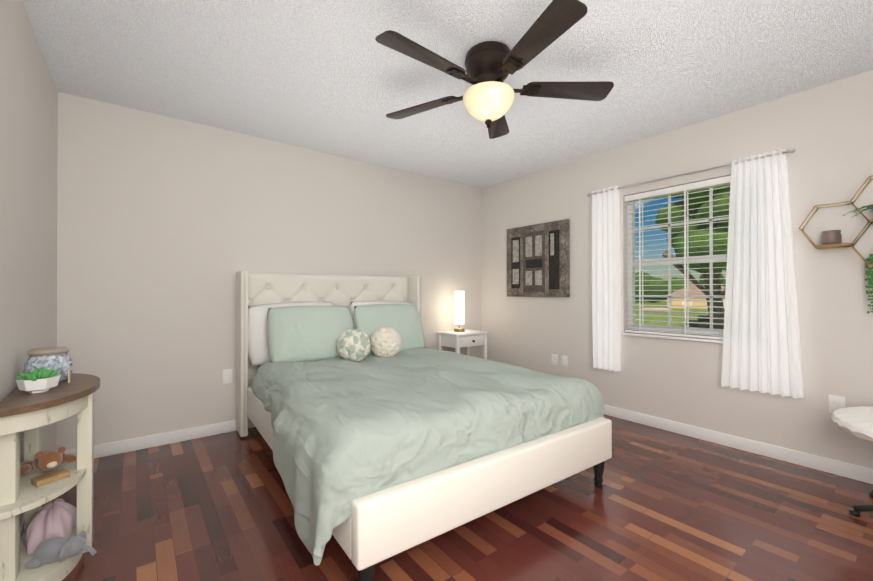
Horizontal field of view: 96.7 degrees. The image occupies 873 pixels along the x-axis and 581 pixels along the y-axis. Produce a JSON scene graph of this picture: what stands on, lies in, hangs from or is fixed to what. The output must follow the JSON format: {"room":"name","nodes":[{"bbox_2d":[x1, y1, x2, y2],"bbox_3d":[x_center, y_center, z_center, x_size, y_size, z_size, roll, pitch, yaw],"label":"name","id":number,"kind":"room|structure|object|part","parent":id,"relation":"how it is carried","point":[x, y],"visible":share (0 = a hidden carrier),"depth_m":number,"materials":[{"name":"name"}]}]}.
{"room":"bedroom","nodes":[
{"label":"bedroom","id":0,"kind":"room"},
{"bbox_2d":[0,0,57,524],"bbox_3d":[-1.182,-0.088,0.747,0.140,2.440,4.400,0,0,-38],"label":"wall","id":1,"kind":"structure","parent":0,"point":[28,186],"depth_m":1.80,"materials":[{"name":"white paint"}]},
{"bbox_2d":[20,519,23,536],"bbox_3d":[-1.122,1.088,0.788,0.013,0.088,4.400,0,0,-38],"label":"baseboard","id":2,"kind":"structure","parent":1,"relation":"attached to","point":[21,527],"depth_m":1.72,"materials":[{"name":"white wood"}]},
{"bbox_2d":[56,92,480,450],"bbox_3d":[-0.997,-0.074,3.761,4.123,2.440,0.140,0,0,-38],"label":"wall","id":3,"kind":"structure","parent":0,"point":[168,228],"depth_m":3.00,"materials":[{"name":"white paint"}]},
{"bbox_2d":[67,417,254,458],"bbox_3d":[-0.950,1.101,3.695,3.843,0.088,0.013,0,0,-38],"label":"baseboard","id":4,"kind":"structure","parent":3,"relation":"attached to","point":[123,446],"depth_m":2.86,"materials":[{"name":"white wood"}]},
{"bbox_2d":[222,369,232,383],"bbox_3d":[-1.686,0.693,3.131,0.072,0.115,0.008,0,0,-38],"label":"electrical outlet","id":5,"kind":"object","parent":3,"relation":"attached to","point":[227,375],"visible":1,"depth_m":3.13,"materials":[{"name":"white plastic"}]},
{"bbox_2d":[22,0,872,187],"bbox_3d":[0.393,-1.353,1.972,4.123,0.100,4.680,0,0,-38],"label":"ceiling","id":6,"kind":"structure","parent":0,"point":[334,77],"depth_m":2.25,"materials":[{"name":"white paint"}]},
{"bbox_2d":[375,0,613,138],"bbox_3d":[0.255,-1.098,2.109,1.290,0.408,1.339,0,0,-38],"label":"ceiling fan","id":7,"kind":"object","parent":6,"relation":"hanging from","point":[487,97],"visible":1,"depth_m":2.03,"materials":[{"name":"brown wood"}]},
{"bbox_2d":[42,414,872,580],"bbox_3d":[0.393,1.187,1.960,4.123,0.100,4.680,0,0,-38],"label":"floor","id":8,"kind":"structure","parent":0,"point":[662,505],"depth_m":1.89,"materials":[{"name":"laminate"}]},
{"bbox_2d":[0,373,99,580],"bbox_3d":[-1.615,0.771,1.659,0.265,0.730,0.730,0,0,-38],"label":"table","id":9,"kind":"object","parent":8,"relation":"on","point":[30,415],"visible":0.62,"depth_m":1.49,"materials":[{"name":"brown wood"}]},
{"bbox_2d":[15,367,60,393],"bbox_3d":[-1.590,0.353,1.551,0.128,0.103,0.152,0,0,-38],"label":"succulent pot","id":10,"kind":"object","parent":9,"relation":"on","point":[40,380],"visible":1,"depth_m":1.52,"materials":[{"name":"white ceramic"}]},
{"bbox_2d":[23,347,72,382],"bbox_3d":[-1.721,0.331,1.720,0.158,0.149,0.186,0,0,-38],"label":"jar","id":11,"kind":"object","parent":9,"relation":"on","point":[56,358],"visible":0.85,"depth_m":1.69,"materials":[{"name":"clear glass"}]},
{"bbox_2d":[20,446,75,474],"bbox_3d":[-1.659,0.713,1.652,0.183,0.113,0.232,0,0,-38],"label":"teddy bear","id":12,"kind":"object","parent":9,"relation":"on","point":[46,460],"visible":0.96,"depth_m":1.60},
{"bbox_2d":[23,498,76,554],"bbox_3d":[-1.677,0.990,1.694,0.184,0.135,0.286,0,0,-38],"label":"fabric","id":13,"kind":"object","parent":9,"relation":"on","point":[54,518],"visible":0.96,"depth_m":1.63,"materials":[{"name":"pink fabric"}]},
{"bbox_2d":[31,469,69,486],"bbox_3d":[-1.564,0.759,1.573,0.060,0.022,0.100,0,0,27],"label":"box","id":14,"kind":"object","parent":9,"relation":"on","point":[45,479],"visible":1,"depth_m":1.56,"materials":[{"name":"wood"}]},
{"bbox_2d":[25,531,96,568],"bbox_3d":[-1.473,1.016,1.530,0.211,0.086,0.164,0,0,-38],"label":"plush toy","id":15,"kind":"object","parent":9,"relation":"on","point":[52,549],"visible":1,"depth_m":1.50,"materials":[{"name":"grey fabric"}]},
{"bbox_2d":[236,271,611,580],"bbox_3d":[-0.311,0.493,2.714,1.801,1.294,2.310,0,0,-36],"label":"bed","id":16,"kind":"object","parent":8,"relation":"on","point":[384,431],"visible":1,"depth_m":1.93,"materials":[{"name":"white fabric"}]},
{"bbox_2d":[252,347,604,565],"bbox_3d":[-0.208,0.765,2.567,1.805,0.524,1.856,0,0,-36],"label":"duvet","id":17,"kind":"object","parent":16,"relation":"on","point":[342,431],"depth_m":1.82,"materials":[{"name":"green fabric"}]},
{"bbox_2d":[437,329,488,358],"bbox_3d":[0.302,0.808,4.409,0.480,0.680,0.369,0,0,-38],"label":"nightstand","id":18,"kind":"object","parent":8,"relation":"on","point":[466,339],"visible":0.56,"depth_m":4.31,"materials":[{"name":"white paint"}]},
{"bbox_2d":[454,291,463,331],"bbox_3d":[0.257,0.238,4.388,0.112,0.459,0.112,0,0,-38],"label":"table lamp","id":19,"kind":"object","parent":18,"relation":"on","point":[459,307],"visible":0.98,"depth_m":4.34,"materials":[{"name":"white metal"}]},
{"bbox_2d":[831,406,872,516],"bbox_3d":[2.376,0.882,1.853,0.690,0.508,0.690,0,0,-38],"label":"chair","id":20,"kind":"object","parent":8,"relation":"on","point":[856,422],"visible":1,"depth_m":1.95,"materials":[{"name":"white fabric"}]},
{"bbox_2d":[481,70,872,468],"bbox_3d":[1.967,-0.077,3.185,0.140,2.440,4.400,0,0,-38],"label":"wall","id":21,"kind":"structure","parent":0,"point":[825,131],"depth_m":2.87,"materials":[{"name":"white paint"}]},
{"bbox_2d":[507,219,569,296],"bbox_3d":[1.074,-0.323,4.195,0.033,0.780,0.810,0,0,-38],"label":"picture","id":22,"kind":"object","parent":21,"relation":"attached to","point":[538,260],"visible":0.96,"depth_m":4.14},
{"bbox_2d":[552,354,557,365],"bbox_3d":[1.224,0.717,4.022,0.008,0.115,0.072,0,0,-38],"label":"electrical outlet","id":23,"kind":"object","parent":21,"relation":"attached to","point":[554,359],"visible":1,"depth_m":4.01,"materials":[{"name":"white plastic"}]},
{"bbox_2d":[562,355,567,366],"bbox_3d":[1.297,0.716,3.927,0.008,0.115,0.072,0,0,-38],"label":"electrical outlet","id":24,"kind":"object","parent":21,"relation":"attached to","point":[564,361],"visible":1,"depth_m":3.92,"materials":[{"name":"white plastic"}]},
{"bbox_2d":[622,332,722,343],"bbox_3d":[1.983,0.381,3.081,0.100,0.020,0.976,0,0,-38],"label":"window sill","id":25,"kind":"structure","parent":21,"relation":"attached to","point":[676,337],"depth_m":3.12,"materials":[{"name":"white wood"}]},
{"bbox_2d":[627,184,729,336],"bbox_3d":[2.042,-0.227,3.130,0.060,1.240,0.980,0,0,-38],"label":"window","id":26,"kind":"structure","parent":21,"relation":"in","point":[660,261],"depth_m":3.24,"materials":[{"name":"white plastic"}]},
{"bbox_2d":[624,175,730,339],"bbox_3d":[1.991,-0.238,3.090,0.055,1.209,0.968,0,0,-38],"label":"window blinds","id":27,"kind":"object","parent":26,"relation":"attached to","point":[709,183],"visible":0.67,"depth_m":3.11,"materials":[{"name":"white paint"}]},
{"bbox_2d":[587,148,804,398],"bbox_3d":[1.892,-0.108,3.070,0.118,1.640,1.501,0,0,-38],"label":"curtains","id":28,"kind":"object","parent":21,"relation":"attached to","point":[761,353],"visible":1,"depth_m":2.69,"materials":[{"name":"white fabric"}]},
{"bbox_3d":[1.526,-0.106,3.520,0.081,1.640,0.270,0,0,-38],"label":"panel","id":29,"kind":"part","parent":28,"relation":"part of","materials":[{"name":"white fabric"}]},
{"bbox_3d":[1.892,-0.902,3.099,0.088,0.050,1.462,0,0,-38],"label":"rod","id":30,"kind":"part","parent":28,"relation":"part of","materials":[{"name":"silver metal"}]},
{"bbox_3d":[2.200,-0.120,2.641,0.080,1.620,0.445,0,0,-38],"label":"panel","id":31,"kind":"part","parent":28,"relation":"part of","materials":[{"name":"white fabric"}]},
{"bbox_2d":[604,405,872,483],"bbox_3d":[1.907,1.099,3.133,0.013,0.088,4.400,0,0,-38],"label":"baseboard","id":32,"kind":"structure","parent":21,"relation":"attached to","point":[849,470],"depth_m":2.72,"materials":[{"name":"white wood"}]},
{"bbox_2d":[798,175,872,313],"bbox_3d":[2.478,-0.263,2.269,0.171,0.795,0.533,0,0,-38],"label":"shelf","id":33,"kind":"object","parent":21,"relation":"attached to","point":[831,238],"visible":1,"depth_m":2.33,"materials":[{"name":"gold metal"}]},
{"bbox_2d":[821,230,841,244],"bbox_3d":[2.431,-0.325,2.388,0.088,0.086,0.087,0,0,-38],"label":"jar","id":34,"kind":"object","parent":33,"relation":"on","point":[831,237],"depth_m":2.36,"materials":[{"name":"brown metal"}]},
{"bbox_2d":[865,254,872,313],"bbox_3d":[2.551,-0.082,2.202,0.115,0.432,0.166,0,0,-38],"label":"trailing plant","id":35,"kind":"object","parent":33,"relation":"on","point":[869,272],"depth_m":2.24,"materials":[{"name":"green plant"}]},
{"bbox_2d":[829,395,844,412],"bbox_3d":[2.478,0.709,2.401,0.008,0.115,0.072,0,0,-38],"label":"electrical outlet","id":36,"kind":"object","parent":21,"relation":"attached to","point":[836,402],"visible":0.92,"depth_m":2.40,"materials":[{"name":"white plastic"}]},
{"label":"outside","id":37,"kind":"structure","parent":0,"visible":0},
{"bbox_2d":[635,308,708,313],"bbox_3d":[50.729,4.478,80.244,111.063,0.022,284.986,0,0,-38],"label":"street","id":38,"kind":"structure","parent":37,"point":[664,311],"depth_m":82.79,"materials":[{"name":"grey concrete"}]},
{"bbox_2d":[686,315,709,329],"bbox_3d":[29.031,3.473,40.638,2.040,1.673,4.600,0,0,-38],"label":"car","id":39,"kind":"object","parent":38,"relation":"on","point":[700,325],"depth_m":40.85,"materials":[{"name":"grey paint"}]},
{"bbox_2d":[635,299,724,329],"bbox_3d":[104.387,4.796,148.462,460.000,0.001,500.000,0,0,-38],"label":"lawn","id":40,"kind":"structure","parent":37,"point":[665,318],"depth_m":71.98,"materials":[{"name":"green plant"}]},
{"bbox_2d":[635,271,725,302],"bbox_3d":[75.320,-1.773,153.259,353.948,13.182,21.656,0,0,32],"label":"tree","id":41,"kind":"object","parent":40,"relation":"on","point":[674,283],"depth_m":144.72,"materials":[{"name":"green plant"}]},
{"bbox_2d":[655,185,729,330],"bbox_3d":[13.863,-1.854,19.485,6.374,12.317,6.117,0,0,-38],"label":"tree","id":42,"kind":"object","parent":40,"relation":"on","point":[697,251],"depth_m":18.35,"materials":[{"name":"green plant"}]},
{"bbox_2d":[667,286,724,308],"bbox_3d":[71.137,1.640,102.853,18.224,5.899,13.312,0,0,31],"label":"house","id":43,"kind":"structure","parent":40,"relation":"on","point":[690,293],"depth_m":98.81,"materials":[{"name":"beige paint"}]}
]}

